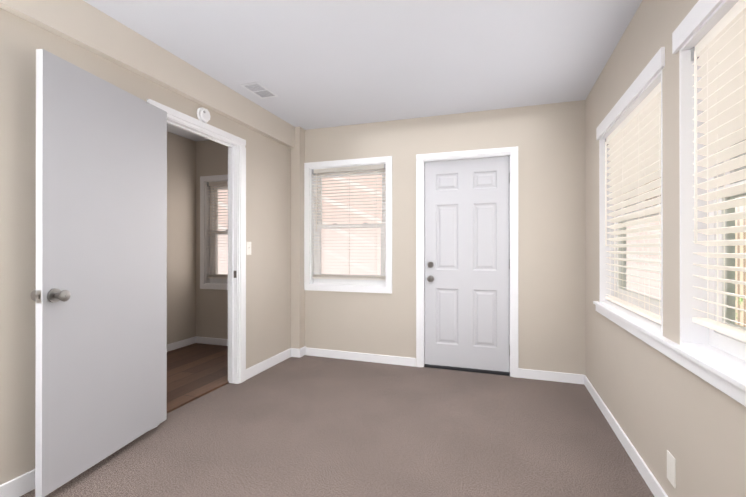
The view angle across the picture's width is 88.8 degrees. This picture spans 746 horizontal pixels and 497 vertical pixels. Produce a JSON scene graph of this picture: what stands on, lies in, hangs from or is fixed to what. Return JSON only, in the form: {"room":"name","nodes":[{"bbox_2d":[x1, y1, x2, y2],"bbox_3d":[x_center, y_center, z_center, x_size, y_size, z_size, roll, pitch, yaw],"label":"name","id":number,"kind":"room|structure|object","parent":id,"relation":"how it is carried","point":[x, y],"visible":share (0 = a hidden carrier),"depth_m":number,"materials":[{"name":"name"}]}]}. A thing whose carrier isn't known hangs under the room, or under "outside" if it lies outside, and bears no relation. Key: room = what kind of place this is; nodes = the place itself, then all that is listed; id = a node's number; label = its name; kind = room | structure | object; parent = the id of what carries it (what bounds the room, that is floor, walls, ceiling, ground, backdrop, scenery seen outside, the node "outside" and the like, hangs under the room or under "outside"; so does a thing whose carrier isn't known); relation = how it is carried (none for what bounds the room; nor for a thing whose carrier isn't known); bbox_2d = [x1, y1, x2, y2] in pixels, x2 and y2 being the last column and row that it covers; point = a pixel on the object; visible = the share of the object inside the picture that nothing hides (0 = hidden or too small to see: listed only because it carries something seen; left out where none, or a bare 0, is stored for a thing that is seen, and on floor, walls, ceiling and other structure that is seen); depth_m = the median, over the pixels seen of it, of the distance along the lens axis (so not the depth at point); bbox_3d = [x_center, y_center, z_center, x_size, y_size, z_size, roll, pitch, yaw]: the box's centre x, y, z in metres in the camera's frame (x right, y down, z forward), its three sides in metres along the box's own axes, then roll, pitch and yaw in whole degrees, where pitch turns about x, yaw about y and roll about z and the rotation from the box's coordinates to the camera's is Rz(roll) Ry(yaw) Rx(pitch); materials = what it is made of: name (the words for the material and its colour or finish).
{"room":"empty living room","nodes":[
{"label":"empty living room","id":0,"kind":"room"},
{"bbox_2d":[0,8,290,484],"bbox_3d":[-1.639,-0.085,1.871,0.090,2.550,4.870,0,0,18],"label":"wall","id":1,"kind":"structure","parent":0,"point":[268,237],"depth_m":1.80,"materials":[{"name":"beige paint"}]},
{"bbox_2d":[0,469,34,496],"bbox_3d":[-1.863,1.092,1.034,0.013,0.092,2.845,0,0,18],"label":"baseboard","id":2,"kind":"structure","parent":1,"relation":"attached to","point":[21,485],"depth_m":1.74,"materials":[{"name":"white paint"}]},
{"bbox_2d":[30,49,166,496],"bbox_3d":[-1.417,0.110,2.078,0.173,1.990,0.808,0,0,9],"label":"hall door","id":3,"kind":"structure","parent":1,"relation":"in","point":[98,295],"depth_m":1.94,"materials":[{"name":"grey paint"}]},
{"bbox_2d":[147,99,245,430],"bbox_3d":[-1.311,0.102,2.857,0.126,2.080,0.960,0,0,18],"label":"trim","id":4,"kind":"structure","parent":1,"relation":"attached to","point":[236,258],"depth_m":3.22,"materials":[{"name":"white paint"}]},
{"bbox_2d":[197,107,210,122],"bbox_3d":[-1.253,-0.991,2.830,0.039,0.112,0.112,0,0,18],"label":"smoke detector","id":5,"kind":"object","parent":1,"relation":"attached to","point":[203,114],"visible":0.96,"depth_m":2.81,"materials":[{"name":"white paint"}]},
{"bbox_2d":[246,242,250,254],"bbox_3d":[-1.091,-0.002,3.354,0.014,0.115,0.070,0,0,18],"label":"light switch","id":6,"kind":"object","parent":1,"relation":"attached to","point":[248,248],"visible":1,"depth_m":3.35,"materials":[{"name":"beige plastic"}]},
{"bbox_2d":[246,348,292,379],"bbox_3d":[-0.988,1.098,3.662,0.013,0.092,0.775,0,0,18],"label":"baseboard","id":7,"kind":"structure","parent":1,"relation":"attached to","point":[262,366],"depth_m":3.62,"materials":[{"name":"white paint"}]},
{"bbox_2d":[167,131,195,343],"bbox_3d":[-2.912,-0.084,2.368,0.090,2.550,5.010,0,0,18],"label":"wall","id":8,"kind":"structure","parent":0,"point":[181,237],"depth_m":4.37,"materials":[{"name":"beige paint"}]},
{"bbox_2d":[167,336,195,351],"bbox_3d":[-2.832,1.095,2.439,0.017,0.092,4.500,0,0,18],"label":"baseboard","id":9,"kind":"structure","parent":8,"relation":"attached to","point":[172,346],"depth_m":4.35,"materials":[{"name":"white paint"}]},
{"bbox_2d":[167,343,228,412],"bbox_3d":[-2.299,1.173,2.183,1.369,0.094,5.150,0,0,18],"label":"floor","id":10,"kind":"structure","parent":0,"point":[195,371],"depth_m":3.47,"materials":[{"name":"wood"}]},
{"bbox_2d":[20,355,653,496],"bbox_3d":[-0.414,1.200,1.671,3.560,0.100,4.750,0,0,18],"label":"floor carpet","id":11,"kind":"object","parent":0,"point":[309,426],"depth_m":2.26,"materials":[{"name":"brown carpet"}]},
{"bbox_2d":[291,127,304,348],"bbox_3d":[-0.802,-0.081,4.080,0.105,2.550,0.130,0,0,18],"label":"column","id":12,"kind":"structure","parent":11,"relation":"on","point":[297,256],"depth_m":4.02,"materials":[{"name":"beige paint"}]},
{"bbox_2d":[83,0,641,141],"bbox_3d":[-1.080,-1.346,1.809,4.925,0.120,5.600,0,0,18],"label":"ceiling","id":13,"kind":"structure","parent":0,"point":[314,64],"depth_m":2.45,"materials":[{"name":"paint"}]},
{"bbox_2d":[0,0,294,147],"bbox_3d":[-1.587,-1.214,1.809,0.050,0.293,4.680,0,0,18],"label":"soffit","id":14,"kind":"structure","parent":13,"relation":"attached to","point":[84,25],"depth_m":2.31,"materials":[{"name":"beige paint"}]},
{"bbox_2d":[240,82,277,98],"bbox_3d":[-0.920,-1.286,3.095,0.166,0.012,0.287,0,0,18],"label":"ceiling vent","id":15,"kind":"object","parent":13,"relation":"in","point":[265,95],"visible":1,"depth_m":3.10,"materials":[{"name":"metal"}]},
{"bbox_2d":[196,100,585,374],"bbox_3d":[-0.095,-0.063,3.987,4.415,2.585,0.160,0,0,18],"label":"wall","id":16,"kind":"structure","parent":0,"point":[548,140],"depth_m":3.53,"materials":[{"name":"beige paint"}]},
{"bbox_2d":[196,336,227,345],"bbox_3d":[-1.512,1.099,4.365,1.245,0.092,0.013,0,0,18],"label":"baseboard","id":17,"kind":"structure","parent":16,"relation":"attached to","point":[204,340],"depth_m":4.48,"materials":[{"name":"white paint"}]},
{"bbox_2d":[200,174,227,289],"bbox_3d":[-1.571,-0.190,4.469,0.980,1.340,0.176,0,0,18],"label":"window","id":18,"kind":"structure","parent":16,"relation":"in","point":[210,276],"depth_m":4.54,"materials":[{"name":"white paint"}]},
{"bbox_2d":[304,156,391,293],"bbox_3d":[-0.248,-0.237,4.030,0.977,1.372,0.176,0,0,18],"label":"window","id":19,"kind":"structure","parent":16,"relation":"in","point":[315,279],"depth_m":4.00,"materials":[{"name":"white paint"}]},
{"bbox_2d":[306,347,583,383],"bbox_3d":[0.542,1.119,3.681,2.669,0.092,0.013,0,0,18],"label":"baseboard","id":20,"kind":"structure","parent":16,"relation":"attached to","point":[523,373],"depth_m":3.77,"materials":[{"name":"white paint"}]},
{"bbox_2d":[425,156,509,371],"bbox_3d":[0.881,0.143,3.601,0.792,1.981,0.113,0,0,18],"label":"back door","id":21,"kind":"structure","parent":16,"relation":"in","point":[467,263],"depth_m":3.61,"materials":[{"name":"white paint"}]},
{"bbox_2d":[416,146,518,377],"bbox_3d":[0.892,0.131,3.650,0.932,2.096,0.179,0,0,18],"label":"trim","id":22,"kind":"structure","parent":16,"relation":"attached to","point":[510,152],"depth_m":3.55,"materials":[{"name":"white paint"}]},
{"bbox_2d":[585,0,745,496],"bbox_3d":[1.174,-0.052,1.061,0.160,2.550,4.590,0,0,18],"label":"wall","id":23,"kind":"structure","parent":0,"point":[658,404],"depth_m":1.71,"materials":[{"name":"beige paint"}]},
{"bbox_2d":[584,375,667,496],"bbox_3d":[1.106,1.127,1.129,0.013,0.092,4.500,0,0,18],"label":"baseboard","id":24,"kind":"structure","parent":23,"relation":"attached to","point":[652,482],"depth_m":2.14,"materials":[{"name":"white paint"}]},
{"bbox_2d":[596,47,664,335],"bbox_3d":[1.559,-0.250,2.240,0.174,1.295,1.205,0,0,18],"label":"window","id":25,"kind":"structure","parent":23,"relation":"in","point":[629,132],"depth_m":2.25,"materials":[{"name":"white paint"}]},
{"bbox_2d":[593,0,745,406],"bbox_3d":[1.338,-0.217,1.606,0.192,1.363,2.594,0,0,18],"label":"window","id":26,"kind":"structure","parent":23,"relation":"in","point":[709,40],"depth_m":1.43,"materials":[{"name":"white paint"}]},
{"bbox_2d":[667,450,675,487],"bbox_3d":[1.276,0.943,1.630,0.007,0.122,0.078,0,0,18],"label":"electrical outlet plate","id":27,"kind":"object","parent":23,"relation":"attached to","point":[671,468],"visible":1,"depth_m":1.62,"materials":[{"name":"beige plastic"}]},
{"label":"outside","id":28,"kind":"structure","parent":0,"visible":0},
{"bbox_2d":[217,174,660,299],"bbox_3d":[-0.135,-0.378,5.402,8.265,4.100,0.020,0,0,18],"label":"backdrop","id":29,"kind":"structure","parent":28,"point":[330,258],"depth_m":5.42,"materials":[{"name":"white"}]},
{"bbox_2d":[735,196,745,326],"bbox_3d":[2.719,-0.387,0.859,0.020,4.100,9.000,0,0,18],"label":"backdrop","id":30,"kind":"structure","parent":28,"point":[738,302],"depth_m":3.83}
]}

